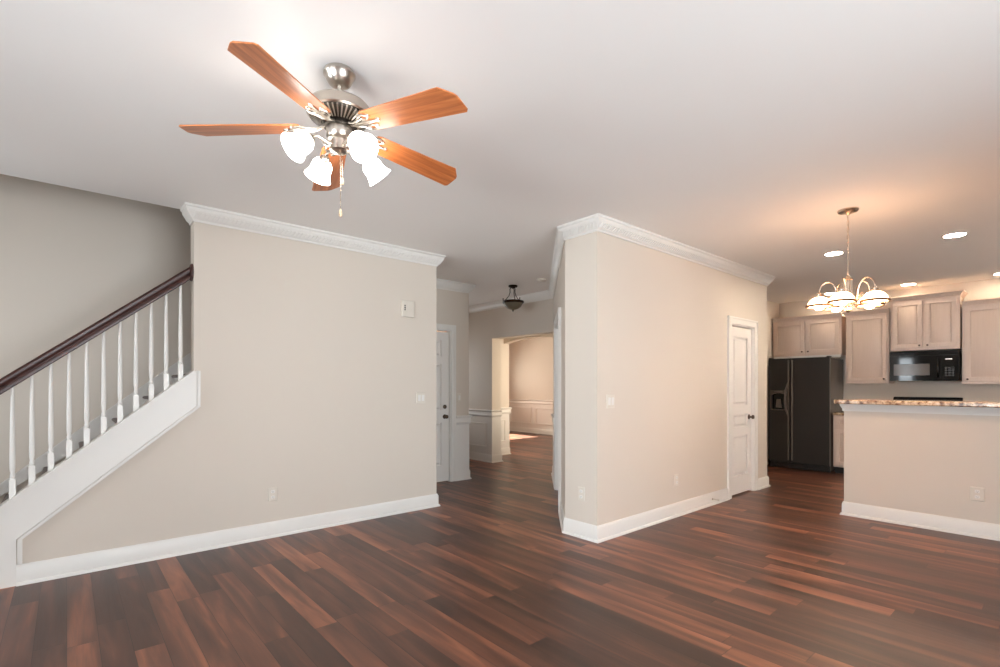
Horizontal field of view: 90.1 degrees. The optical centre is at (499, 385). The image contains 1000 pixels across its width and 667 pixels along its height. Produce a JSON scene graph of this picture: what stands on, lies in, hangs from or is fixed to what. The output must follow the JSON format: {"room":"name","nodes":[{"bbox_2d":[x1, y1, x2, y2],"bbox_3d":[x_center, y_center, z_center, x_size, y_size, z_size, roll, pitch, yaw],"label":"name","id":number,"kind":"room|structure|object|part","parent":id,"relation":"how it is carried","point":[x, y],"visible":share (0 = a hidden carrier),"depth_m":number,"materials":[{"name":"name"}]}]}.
{"room":"living room","nodes":[
{"label":"living room","id":0,"kind":"room"},
{"bbox_2d":[0,174,468,503],"bbox_3d":[-3.242,-1.280,4.721,7.295,5.200,0.140,0,0,-41],"label":"wall","id":1,"kind":"structure","parent":0,"point":[70,258],"depth_m":4.30,"materials":[{"name":"paint"}]},
{"bbox_2d":[436,323,455,481],"bbox_3d":[-1.028,0.245,6.567,1.060,2.150,0.107,0,0,-41],"label":"door","id":2,"kind":"structure","parent":1,"relation":"in","point":[446,340],"depth_m":6.83,"materials":[{"name":"white wood"}]},
{"bbox_3d":[-1.050,0.287,6.593,0.876,2.035,0.040,0,0,-41],"label":"panel","id":3,"kind":"part","parent":2,"relation":"part of","materials":[{"name":"white wood"}]},
{"bbox_2d":[436,278,475,292],"bbox_3d":[-1.702,-1.361,7.625,1.309,0.118,2.653,0,0,-41],"label":"trim","id":4,"kind":"structure","parent":1,"relation":"attached to","point":[440,283],"depth_m":6.84,"materials":[{"name":"white wood"}]},
{"bbox_2d":[191,222,435,534],"bbox_3d":[-1.609,-0.050,4.768,2.296,2.740,0.140,0,0,-41],"label":"wall","id":5,"kind":"structure","parent":0,"point":[312,370],"depth_m":4.51,"materials":[{"name":"paint"}]},
{"bbox_2d":[16,493,439,586],"bbox_3d":[-2.264,1.252,4.773,3.340,0.135,1.066,0,0,-41],"label":"baseboard","id":6,"kind":"structure","parent":5,"relation":"attached to","point":[56,568],"depth_m":3.98,"materials":[{"name":"white wood"}]},
{"bbox_2d":[268,487,276,501],"bbox_3d":[-1.978,0.948,4.348,0.075,0.118,0.010,0,0,-41],"label":"wall outlet","id":7,"kind":"object","parent":5,"relation":"attached to","point":[272,492],"visible":1,"depth_m":4.34,"materials":[{"name":"white plastic"}]},
{"bbox_2d":[180,202,445,266],"bbox_3d":[-1.878,-1.361,5.079,2.444,0.118,1.110,0,0,-41],"label":"trim","id":8,"kind":"structure","parent":5,"relation":"attached to","point":[191,212],"depth_m":4.46,"materials":[{"name":"white wood"}]},
{"bbox_2d":[401,300,413,317],"bbox_3d":[-0.963,-0.798,5.212,0.140,0.170,0.036,0,0,-41],"label":"door chime","id":9,"kind":"object","parent":5,"relation":"attached to","point":[407,307],"visible":1,"depth_m":5.19,"materials":[{"name":"white plastic"}]},
{"bbox_2d":[416,392,424,403],"bbox_3d":[-0.843,0.133,5.333,0.115,0.118,0.012,0,0,-41],"label":"light switch","id":10,"kind":"object","parent":5,"relation":"attached to","point":[420,396],"visible":1,"depth_m":5.33,"materials":[{"name":"white plastic"}]},
{"bbox_2d":[469,407,511,454],"bbox_3d":[-1.427,0.820,10.744,1.026,0.800,5.105,0,0,-41],"label":"wainscoting","id":11,"kind":"structure","parent":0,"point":[488,429],"depth_m":8.74,"materials":[{"name":"white wood"}]},
{"bbox_2d":[0,0,999,305],"bbox_3d":[-0.372,-1.540,5.637,13.070,0.240,14.440,0,0,-41],"label":"ceiling","id":12,"kind":"structure","parent":0,"point":[737,131],"depth_m":2.67,"materials":[{"name":"paint"}]},
{"bbox_2d":[179,41,467,216],"bbox_3d":[-0.704,-1.092,2.295,1.225,0.656,1.261,0,0,-41],"label":"ceiling fan","id":13,"kind":"object","parent":12,"relation":"hanging from","point":[344,115],"visible":1,"depth_m":2.16,"materials":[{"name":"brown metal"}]},
{"bbox_3d":[-1.133,-1.135,2.214,0.490,0.006,0.152,-5,11,-6],"label":"blade","id":14,"kind":"part","parent":13,"relation":"part of","materials":[{"name":"brown wood"}]},
{"bbox_3d":[-0.808,-1.135,1.859,0.152,0.006,0.490,11,7,10],"label":"blade","id":15,"kind":"part","parent":13,"relation":"part of","materials":[{"name":"brown wood"}]},
{"bbox_3d":[-0.858,-1.022,2.122,0.129,0.131,0.126,0,0,-41],"label":"lamp shade","id":16,"kind":"part","parent":13,"relation":"part of","materials":[{"name":"white glass"}]},
{"bbox_3d":[-0.847,-1.037,2.134,0.070,0.067,0.049,0,0,-41],"label":"bulb","id":17,"kind":"part","parent":13,"relation":"part of","materials":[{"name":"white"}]},
{"bbox_3d":[-0.865,-1.022,2.391,0.126,0.131,0.129,0,0,-41],"label":"lamp shade","id":18,"kind":"part","parent":13,"relation":"part of","materials":[{"name":"white glass"}]},
{"bbox_3d":[-0.787,-1.078,2.198,0.014,0.042,0.106,0,0,44],"label":"lamp arm","id":19,"kind":"part","parent":13,"relation":"part of","materials":[{"name":"silver metal"}]},
{"bbox_3d":[-0.896,-1.135,2.632,0.152,0.006,0.490,-12,1,-25],"label":"blade","id":20,"kind":"part","parent":13,"relation":"part of","materials":[{"name":"brown wood"}]},
{"bbox_3d":[-0.789,-1.078,2.320,0.106,0.042,0.014,0,0,44],"label":"lamp arm","id":21,"kind":"part","parent":13,"relation":"part of","materials":[{"name":"silver metal"}]},
{"bbox_2d":[308,101,368,130],"bbox_3d":[-0.727,-1.196,2.260,0.264,0.036,0.264,0,0,-41],"label":"motor","id":22,"kind":"object","parent":13,"relation":"attached to","point":[342,112],"depth_m":2.19,"materials":[{"name":"silver metal"}]},
{"bbox_3d":[-0.722,-0.924,2.259,0.005,0.253,0.004,0,0,-41],"label":"pull chain","id":23,"kind":"part","parent":13,"relation":"part of","materials":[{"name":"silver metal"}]},
{"bbox_3d":[-0.665,-1.078,2.200,0.106,0.042,0.014,0,0,44],"label":"lamp arm","id":24,"kind":"part","parent":13,"relation":"part of","materials":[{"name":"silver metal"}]},
{"bbox_3d":[-0.601,-1.037,2.139,0.049,0.067,0.070,0,0,-41],"label":"bulb","id":25,"kind":"part","parent":13,"relation":"part of","materials":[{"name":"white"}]},
{"bbox_3d":[-0.589,-1.022,2.129,0.126,0.131,0.129,0,0,-41],"label":"lamp shade","id":26,"kind":"part","parent":13,"relation":"part of","materials":[{"name":"white glass"}]},
{"bbox_3d":[-0.596,-1.022,2.398,0.129,0.131,0.126,0,0,-41],"label":"lamp shade","id":27,"kind":"part","parent":13,"relation":"part of","materials":[{"name":"white glass"}]},
{"bbox_3d":[-0.371,-1.135,2.059,0.490,0.006,0.152,5,-8,29],"label":"blade","id":28,"kind":"part","parent":13,"relation":"part of","materials":[{"name":"brown wood"}]},
{"bbox_3d":[-0.425,-1.135,2.536,0.490,0.006,0.152,6,-15,-42],"label":"blade","id":29,"kind":"part","parent":13,"relation":"part of","materials":[{"name":"brown wood"}]},
{"bbox_2d":[502,285,523,311],"bbox_3d":[0.185,-1.232,7.088,0.312,0.376,0.312,0,0,-41],"label":"lamp","id":30,"kind":"object","parent":12,"relation":"hanging from","point":[512,304],"visible":1,"depth_m":7.01,"materials":[{"name":"brown metal"}]},
{"bbox_3d":[0.185,-1.124,7.088,0.276,0.100,0.276,0,0,-41],"label":"lamp shade","id":31,"kind":"part","parent":30,"relation":"part of","materials":[{"name":"brown glass"}]},
{"bbox_2d":[537,278,546,281],"bbox_3d":[0.560,-1.401,6.655,0.132,0.038,0.132,0,0,-41],"label":"smoke detector","id":32,"kind":"object","parent":12,"relation":"attached to","point":[538,279],"visible":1,"depth_m":6.61,"materials":[{"name":"white plastic"}]},
{"bbox_2d":[823,251,844,255],"bbox_3d":[3.589,-1.417,5.368,0.192,0.007,0.192,0,0,-41],"label":"recessed light","id":33,"kind":"object","parent":12,"relation":"in","point":[835,253],"visible":1,"depth_m":5.36,"materials":[{"name":"white"}]},
{"bbox_2d":[805,207,890,312],"bbox_3d":[2.805,-1.004,4.026,0.561,0.832,0.574,0,0,-41],"label":"chandelier","id":34,"kind":"object","parent":12,"relation":"hanging from","point":[843,299],"visible":1,"depth_m":4.01,"materials":[{"name":"white glass"}]},
{"bbox_3d":[2.643,-0.694,4.132,0.178,0.072,0.178,0,0,-41],"label":"lamp shade","id":35,"kind":"part","parent":34,"relation":"part of","materials":[{"name":"white glass"}]},
{"bbox_3d":[2.643,-0.673,4.132,0.072,0.104,0.072,0,0,-41],"label":"bulb","id":36,"kind":"part","parent":34,"relation":"part of","materials":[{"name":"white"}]},
{"bbox_3d":[2.718,-0.747,4.092,0.178,0.212,0.010,0,0,28],"label":"arm","id":37,"kind":"part","parent":34,"relation":"part of","materials":[{"name":"silver metal"}]},
{"bbox_3d":[2.851,-0.673,4.231,0.072,0.104,0.072,0,0,-41],"label":"bulb","id":38,"kind":"part","parent":34,"relation":"part of","materials":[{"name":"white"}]},
{"bbox_3d":[2.674,-0.673,3.903,0.072,0.104,0.072,0,0,-41],"label":"bulb","id":39,"kind":"part","parent":34,"relation":"part of","materials":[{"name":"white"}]},
{"bbox_3d":[2.674,-0.694,3.903,0.178,0.072,0.178,0,0,-41],"label":"lamp shade","id":40,"kind":"part","parent":34,"relation":"part of","materials":[{"name":"white glass"}]},
{"bbox_3d":[2.735,-0.747,3.962,0.178,0.212,0.010,0,0,-44],"label":"arm","id":41,"kind":"part","parent":34,"relation":"part of","materials":[{"name":"silver metal"}]},
{"bbox_3d":[2.816,-0.985,4.038,0.010,0.210,0.010,0,0,-41],"label":"stem","id":42,"kind":"part","parent":34,"relation":"part of","materials":[{"name":"silver metal"}]},
{"bbox_3d":[2.816,-1.231,4.038,0.014,0.318,0.014,0,0,4],"label":"chain","id":43,"kind":"part","parent":34,"relation":"part of","materials":[{"name":"silver metal"}]},
{"bbox_3d":[2.926,-0.747,4.053,0.178,0.212,0.010,0,0,-8],"label":"arm","id":44,"kind":"part","parent":34,"relation":"part of","materials":[{"name":"silver metal"}]},
{"bbox_3d":[2.864,-0.747,3.938,0.055,0.212,0.172,0,0,-41],"label":"arm","id":45,"kind":"part","parent":34,"relation":"part of","materials":[{"name":"silver metal"}]},
{"bbox_3d":[3.010,-0.673,4.064,0.072,0.104,0.072,0,0,-41],"label":"bulb","id":46,"kind":"part","parent":34,"relation":"part of","materials":[{"name":"white glass"}]},
{"bbox_3d":[2.901,-0.694,3.862,0.178,0.072,0.178,0,0,-41],"label":"lamp shade","id":47,"kind":"part","parent":34,"relation":"part of","materials":[{"name":"white glass"}]},
{"bbox_3d":[2.901,-0.673,3.862,0.072,0.104,0.072,0,0,-41],"label":"bulb","id":48,"kind":"part","parent":34,"relation":"part of","materials":[{"name":"white glass"}]},
{"bbox_2d":[900,283,916,285],"bbox_3d":[5.732,-1.417,7.004,0.192,0.007,0.192,0,0,-41],"label":"recessed light","id":49,"kind":"object","parent":12,"relation":"in","point":[906,284],"visible":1,"depth_m":7.01,"materials":[{"name":"white"}]},
{"bbox_2d":[941,232,967,238],"bbox_3d":[4.290,-1.417,4.711,0.192,0.007,0.192,0,0,-41],"label":"recessed light","id":50,"kind":"object","parent":12,"relation":"in","point":[957,234],"visible":1,"depth_m":4.72,"materials":[{"name":"white"}]},
{"bbox_2d":[0,431,999,666],"bbox_3d":[-0.372,1.380,5.637,13.070,0.120,14.440,0,0,-41],"label":"floor","id":51,"kind":"structure","parent":0,"point":[489,575],"depth_m":3.18,"materials":[{"name":"brown wood"}]},
{"bbox_2d":[0,352,200,588],"bbox_3d":[-2.733,-0.212,4.367,3.600,3.077,1.060,0,0,-41],"label":"staircase","id":52,"kind":"structure","parent":51,"relation":"on","point":[133,482],"depth_m":3.68,"materials":[{"name":"paint"}]},
{"bbox_2d":[0,264,193,498],"bbox_3d":[-3.155,0.171,3.425,1.801,2.299,0.140,0,0,-41],"label":"stair railing","id":53,"kind":"object","parent":52,"relation":"on","point":[66,347],"visible":1,"depth_m":3.58,"materials":[{"name":"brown wood"}]},
{"bbox_3d":[-3.114,-0.201,3.461,1.656,1.500,0.062,0,0,-41],"label":"handrail","id":54,"kind":"part","parent":53,"relation":"part of","materials":[{"name":"brown wood"}]},
{"bbox_2d":[769,356,842,471],"bbox_3d":[4.883,0.438,7.998,0.778,1.765,0.866,0,0,-41],"label":"refrigerator","id":55,"kind":"object","parent":51,"relation":"on","point":[803,392],"visible":0.98,"depth_m":7.76,"materials":[{"name":"black metal"}]},
{"bbox_3d":[4.500,0.393,8.025,0.060,1.645,0.322,0,0,-41],"label":"freezer door","id":56,"kind":"part","parent":55,"relation":"part of","materials":[{"name":"black metal"}]},
{"bbox_3d":[4.528,0.390,7.883,0.096,1.580,0.030,0,0,-18],"label":"door handle","id":57,"kind":"part","parent":55,"relation":"part of","materials":[{"name":"black metal"}]},
{"bbox_2d":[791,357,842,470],"bbox_3d":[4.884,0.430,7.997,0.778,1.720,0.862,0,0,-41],"label":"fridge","id":58,"kind":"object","parent":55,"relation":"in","point":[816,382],"depth_m":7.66,"materials":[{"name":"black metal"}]},
{"bbox_2d":[833,415,843,473],"bbox_3d":[5.433,0.884,7.470,0.652,0.872,0.613,0,0,-41],"label":"base cabinet","id":59,"kind":"object","parent":51,"relation":"on","point":[838,420],"visible":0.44,"depth_m":7.46,"materials":[{"name":"brown wood"}]},
{"bbox_2d":[833,411,843,415],"bbox_3d":[5.440,0.427,7.478,0.631,0.038,0.616,0,0,-41],"label":"countertop","id":60,"kind":"structure","parent":59,"relation":"on","point":[834,413],"depth_m":7.46,"materials":[{"name":"stone"}]},
{"bbox_3d":[5.214,0.550,7.280,0.020,0.160,0.553,0,0,-41],"label":"drawer","id":61,"kind":"part","parent":59,"relation":"part of","materials":[{"name":"brown wood"}]},
{"bbox_3d":[5.214,0.927,7.280,0.020,0.535,0.553,0,0,-41],"label":"door","id":62,"kind":"part","parent":59,"relation":"part of","materials":[{"name":"brown wood"}]},
{"bbox_2d":[893,397,962,400],"bbox_3d":[5.868,0.743,6.931,0.702,1.155,0.762,0,0,-41],"label":"range","id":63,"kind":"object","parent":51,"relation":"on","point":[894,398],"visible":0.02,"depth_m":7.07,"materials":[{"name":"black metal"}]},
{"bbox_2d":[501,339,508,407],"bbox_3d":[-0.146,-0.050,9.422,0.746,2.740,0.120,0,0,-41],"label":"wall","id":64,"kind":"structure","parent":0,"point":[504,347],"depth_m":9.54,"materials":[{"name":"paint"}]},
{"bbox_2d":[469,299,552,409],"bbox_3d":[-0.071,-0.050,8.613,0.200,2.740,3.300,0,0,-41],"label":"wall","id":65,"kind":"structure","parent":0,"point":[487,328],"depth_m":8.59,"materials":[{"name":"paint"}]},
{"bbox_2d":[469,447,510,462],"bbox_3d":[-1.430,1.252,10.748,1.006,0.135,5.095,0,0,-41],"label":"baseboard","id":66,"kind":"structure","parent":65,"relation":"attached to","point":[483,457],"depth_m":8.73,"materials":[{"name":"white wood"}]},
{"bbox_2d":[469,290,552,312],"bbox_3d":[-0.191,-1.361,8.542,0.074,0.118,3.250,0,0,-41],"label":"trim","id":67,"kind":"structure","parent":65,"relation":"attached to","point":[544,295],"depth_m":8.15,"materials":[{"name":"white wood"}]},
{"bbox_2d":[504,334,552,343],"bbox_3d":[-0.639,-0.050,10.451,0.140,2.740,6.580,0,0,-41],"label":"wall","id":68,"kind":"structure","parent":0,"point":[508,340],"depth_m":9.18,"materials":[{"name":"paint"}]},
{"bbox_2d":[509,337,552,399],"bbox_3d":[2.036,-0.050,12.694,0.120,2.740,6.700,0,0,-41],"label":"wall","id":69,"kind":"structure","parent":0,"point":[530,360],"depth_m":13.93,"materials":[{"name":"paint"}]},
{"bbox_2d":[509,399,552,429],"bbox_3d":[1.936,0.807,12.687,0.040,0.825,6.580,0,0,-41],"label":"trim","id":70,"kind":"structure","parent":69,"relation":"attached to","point":[526,413],"depth_m":13.91,"materials":[{"name":"white wood"}]},
{"bbox_2d":[509,426,552,434],"bbox_3d":[1.940,1.252,12.690,0.030,0.135,6.580,0,0,-41],"label":"baseboard","id":71,"kind":"structure","parent":69,"relation":"attached to","point":[511,428],"depth_m":13.91,"materials":[{"name":"white wood"}]},
{"bbox_2d":[553,244,564,514],"bbox_3d":[0.750,-0.050,5.968,0.120,2.740,2.990,0,0,4],"label":"wall","id":72,"kind":"structure","parent":0,"point":[559,294],"depth_m":4.92,"materials":[{"name":"paint"}]},
{"bbox_2d":[551,465,553,486],"bbox_3d":[0.742,1.252,6.926,0.030,0.135,1.080,0,0,4],"label":"baseboard","id":73,"kind":"structure","parent":72,"relation":"attached to","point":[552,473],"depth_m":7.01,"materials":[{"name":"white wood"}]},
{"bbox_2d":[551,414,553,467],"bbox_3d":[0.737,0.820,6.926,0.040,0.800,1.080,0,0,4],"label":"trim","id":74,"kind":"structure","parent":72,"relation":"attached to","point":[552,415],"depth_m":7.17,"materials":[{"name":"white wood"}]},
{"bbox_2d":[554,307,560,512],"bbox_3d":[0.705,0.258,5.763,0.121,2.125,1.245,0,0,4],"label":"door","id":75,"kind":"structure","parent":72,"relation":"in","point":[557,322],"depth_m":6.25,"materials":[{"name":"white wood"}]},
{"bbox_2d":[565,235,585,522],"bbox_3d":[0.708,-0.050,4.431,0.120,2.740,0.237,0,0,-41],"label":"wall","id":76,"kind":"structure","parent":0,"point":[575,248],"depth_m":4.39,"materials":[{"name":"paint"}]},
{"bbox_2d":[578,486,584,500],"bbox_3d":[0.705,0.942,4.336,0.010,0.118,0.075,0,0,-41],"label":"wall outlet","id":77,"kind":"object","parent":76,"relation":"attached to","point":[581,490],"visible":1,"depth_m":4.33,"materials":[{"name":"white plastic"}]},
{"bbox_2d":[586,231,766,525],"bbox_3d":[2.120,-0.050,5.421,3.551,2.740,0.120,0,0,-41],"label":"wall","id":78,"kind":"structure","parent":0,"point":[656,321],"depth_m":4.83,"materials":[{"name":"paint"}]},
{"bbox_2d":[606,394,614,407],"bbox_3d":[0.963,0.137,4.329,0.115,0.118,0.012,0,0,-41],"label":"light switch","id":79,"kind":"object","parent":78,"relation":"attached to","point":[610,399],"visible":1,"depth_m":4.32,"materials":[{"name":"white plastic"}]},
{"bbox_2d":[548,213,774,297],"bbox_3d":[1.357,-1.361,6.301,3.699,0.118,2.597,0,0,-41],"label":"trim","id":80,"kind":"structure","parent":78,"relation":"attached to","point":[598,222],"depth_m":4.82,"materials":[{"name":"white wood"}]},
{"bbox_2d":[558,476,769,542],"bbox_3d":[2.522,1.252,6.232,5.281,0.135,0.878,0,0,-41],"label":"baseboard","id":81,"kind":"structure","parent":78,"relation":"attached to","point":[607,531],"depth_m":4.65,"materials":[{"name":"white wood"}]},
{"bbox_2d":[674,474,677,485],"bbox_3d":[1.785,0.955,5.044,0.075,0.118,0.010,0,0,-41],"label":"wall outlet","id":82,"kind":"object","parent":78,"relation":"attached to","point":[675,475],"visible":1,"depth_m":5.03,"materials":[{"name":"white plastic"}]},
{"bbox_2d":[727,315,757,498],"bbox_3d":[2.934,0.255,6.054,0.804,2.130,0.102,0,0,-41],"label":"door","id":83,"kind":"structure","parent":78,"relation":"in","point":[742,343],"depth_m":6.09,"materials":[{"name":"white wood"}]},
{"bbox_3d":[2.913,0.299,6.079,0.600,2.005,0.035,0,0,-41],"label":"panel","id":84,"kind":"part","parent":83,"relation":"part of","materials":[{"name":"white wood"}]},
{"bbox_2d":[767,300,778,464],"bbox_3d":[3.851,-0.050,7.874,2.519,2.740,0.120,0,0,-41],"label":"wall","id":85,"kind":"structure","parent":0,"point":[772,307],"depth_m":8.35,"materials":[{"name":"paint"}]},
{"bbox_2d":[779,278,999,401],"bbox_3d":[6.801,-0.050,6.489,0.120,2.740,6.080,0,0,-41],"label":"wall","id":86,"kind":"structure","parent":0,"point":[982,289],"depth_m":7.23,"materials":[{"name":"paint"}]},
{"bbox_2d":[772,312,845,358],"bbox_3d":[5.036,-0.781,8.142,0.374,0.683,0.988,0,0,-41],"label":"upper cabinet","id":87,"kind":"object","parent":86,"relation":"attached to","point":[819,335],"visible":1,"depth_m":7.99,"materials":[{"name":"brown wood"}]},
{"bbox_3d":[4.764,-0.775,8.225,0.020,0.520,0.452,0,0,-41],"label":"door","id":88,"kind":"part","parent":87,"relation":"part of","materials":[{"name":"brown wood"}]},
{"bbox_3d":[4.914,-1.092,8.036,0.042,0.062,0.988,0,0,-41],"label":"crown moulding","id":89,"kind":"part","parent":87,"relation":"part of","materials":[{"name":"brown wood"}]},
{"bbox_3d":[4.927,-0.491,8.048,0.006,0.022,0.982,0,0,-41],"label":"rail","id":90,"kind":"part","parent":87,"relation":"part of","materials":[{"name":"brown wood"}]},
{"bbox_3d":[5.079,-0.775,7.862,0.020,0.520,0.452,0,0,-41],"label":"door","id":91,"kind":"part","parent":87,"relation":"part of","materials":[{"name":"brown wood"}]},
{"bbox_2d":[842,308,894,382],"bbox_3d":[5.558,-0.578,7.541,0.374,1.091,0.576,0,0,-41],"label":"upper cabinet","id":92,"kind":"object","parent":86,"relation":"attached to","point":[868,351],"visible":1,"depth_m":7.41,"materials":[{"name":"brown wood"}]},
{"bbox_3d":[5.559,-1.092,7.543,0.370,0.062,0.576,0,0,-41],"label":"crown moulding","id":93,"kind":"part","parent":92,"relation":"part of","materials":[{"name":"brown wood"}]},
{"bbox_3d":[5.458,-0.551,7.426,0.020,0.968,0.478,0,0,-41],"label":"door","id":94,"kind":"part","parent":92,"relation":"part of","materials":[{"name":"brown wood"}]},
{"bbox_3d":[5.463,-0.043,7.431,0.006,0.022,0.528,0,0,-41],"label":"rail","id":95,"kind":"part","parent":92,"relation":"part of","materials":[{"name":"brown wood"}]},
{"bbox_2d":[889,289,967,351],"bbox_3d":[5.994,-0.880,7.024,0.394,0.776,0.827,0,0,-41],"label":"upper cabinet","id":96,"kind":"object","parent":86,"relation":"attached to","point":[927,321],"visible":0.98,"depth_m":6.88,"materials":[{"name":"brown wood"}]},
{"bbox_3d":[5.755,-0.854,7.053,0.020,0.653,0.330,0,0,-41],"label":"door","id":97,"kind":"part","parent":96,"relation":"part of","materials":[{"name":"brown wood"}]},
{"bbox_3d":[5.878,-0.503,6.923,0.006,0.022,0.737,0,0,-41],"label":"rail","id":98,"kind":"part","parent":96,"relation":"part of","materials":[{"name":"brown wood"}]},
{"bbox_2d":[890,350,961,380],"bbox_3d":[5.970,-0.270,7.003,0.457,0.410,0.738,0,0,-41],"label":"microwave","id":99,"kind":"object","parent":96,"relation":"attached to","point":[939,365],"visible":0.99,"depth_m":6.86,"materials":[{"name":"black glass"}]},
{"bbox_3d":[5.786,-0.243,6.964,0.030,0.333,0.555,0,0,-41],"label":"door","id":100,"kind":"part","parent":99,"relation":"part of","materials":[{"name":"black glass"}]},
{"bbox_3d":[5.986,-0.071,7.016,0.400,0.012,0.738,0,0,-41],"label":"panel","id":101,"kind":"part","parent":99,"relation":"part of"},
{"bbox_3d":[5.921,-0.239,6.753,0.056,0.264,0.028,0,0,-41],"label":"door handle","id":102,"kind":"part","parent":99,"relation":"part of","materials":[{"name":"black plastic"}]},
{"bbox_3d":[6.029,-0.243,6.684,0.030,0.333,0.180,0,0,-41],"label":"control panel","id":103,"kind":"part","parent":99,"relation":"part of","materials":[{"name":"black plastic"}]},
{"bbox_3d":[5.995,-1.237,7.025,0.390,0.062,0.827,0,0,-41],"label":"crown moulding","id":104,"kind":"part","parent":96,"relation":"part of","materials":[{"name":"brown wood"}]},
{"bbox_3d":[5.989,-0.854,6.783,0.020,0.653,0.330,0,0,-41],"label":"door","id":105,"kind":"part","parent":96,"relation":"part of","materials":[{"name":"brown wood"}]},
{"bbox_2d":[961,297,999,383],"bbox_3d":[6.520,-0.571,6.433,0.374,1.105,0.805,0,0,-41],"label":"upper cabinet","id":106,"kind":"object","parent":86,"relation":"attached to","point":[980,317],"visible":1,"depth_m":6.49,"materials":[{"name":"brown wood"}]},
{"bbox_3d":[6.398,-1.092,6.327,0.042,0.062,0.805,0,0,-41],"label":"crown moulding","id":107,"kind":"part","parent":106,"relation":"part of","materials":[{"name":"brown wood"}]},
{"bbox_3d":[6.411,-0.029,6.339,0.006,0.022,0.799,0,0,-41],"label":"rail","id":108,"kind":"part","parent":106,"relation":"part of","materials":[{"name":"brown wood"}]},
{"bbox_2d":[844,411,999,524],"bbox_3d":[4.497,0.752,4.070,0.120,1.135,2.848,0,0,-41],"label":"wall","id":109,"kind":"structure","parent":0,"point":[914,462],"depth_m":4.63,"materials":[{"name":"paint"}]},
{"bbox_2d":[834,399,999,407],"bbox_3d":[4.490,0.164,4.103,0.440,0.040,2.908,0,0,-41],"label":"bar","id":110,"kind":"object","parent":109,"relation":"on","point":[839,401],"visible":1,"depth_m":4.55,"materials":[{"name":"stone"}]},
{"bbox_2d":[840,501,999,540],"bbox_3d":[4.476,1.252,4.071,0.150,0.135,2.878,0,0,-41],"label":"baseboard","id":111,"kind":"structure","parent":109,"relation":"attached to","point":[991,531],"depth_m":4.61,"materials":[{"name":"white wood"}]},
{"bbox_2d":[840,404,999,415],"bbox_3d":[4.476,0.223,4.071,0.150,0.075,2.878,0,0,-41],"label":"trim","id":112,"kind":"structure","parent":109,"relation":"attached to","point":[984,411],"depth_m":4.61,"materials":[{"name":"white wood"}]},
{"bbox_2d":[970,486,983,501],"bbox_3d":[4.164,0.948,4.355,0.010,0.120,0.090,0,0,-41],"label":"wall outlet","id":113,"kind":"object","parent":109,"relation":"attached to","point":[976,493],"visible":1,"depth_m":4.36,"materials":[{"name":"white plastic"}]},
{"bbox_3d":[-1.387,-0.050,8.041,0.140,2.740,2.439,0,0,-41],"label":"wall","id":114,"kind":"structure","parent":0,"visible":0},
{"bbox_2d":[456,415,471,470],"bbox_3d":[-1.349,0.820,7.955,0.275,0.800,2.619,0,0,-41],"label":"trim","id":115,"kind":"structure","parent":114,"relation":"attached to","point":[462,422],"depth_m":6.98,"materials":[{"name":"white wood"}]},
{"bbox_2d":[456,469,471,480],"bbox_3d":[-1.356,1.252,7.955,0.265,0.135,2.609,0,0,-41],"label":"baseboard","id":116,"kind":"structure","parent":114,"relation":"attached to","point":[463,474],"depth_m":6.97,"materials":[{"name":"white wood"}]}
]}

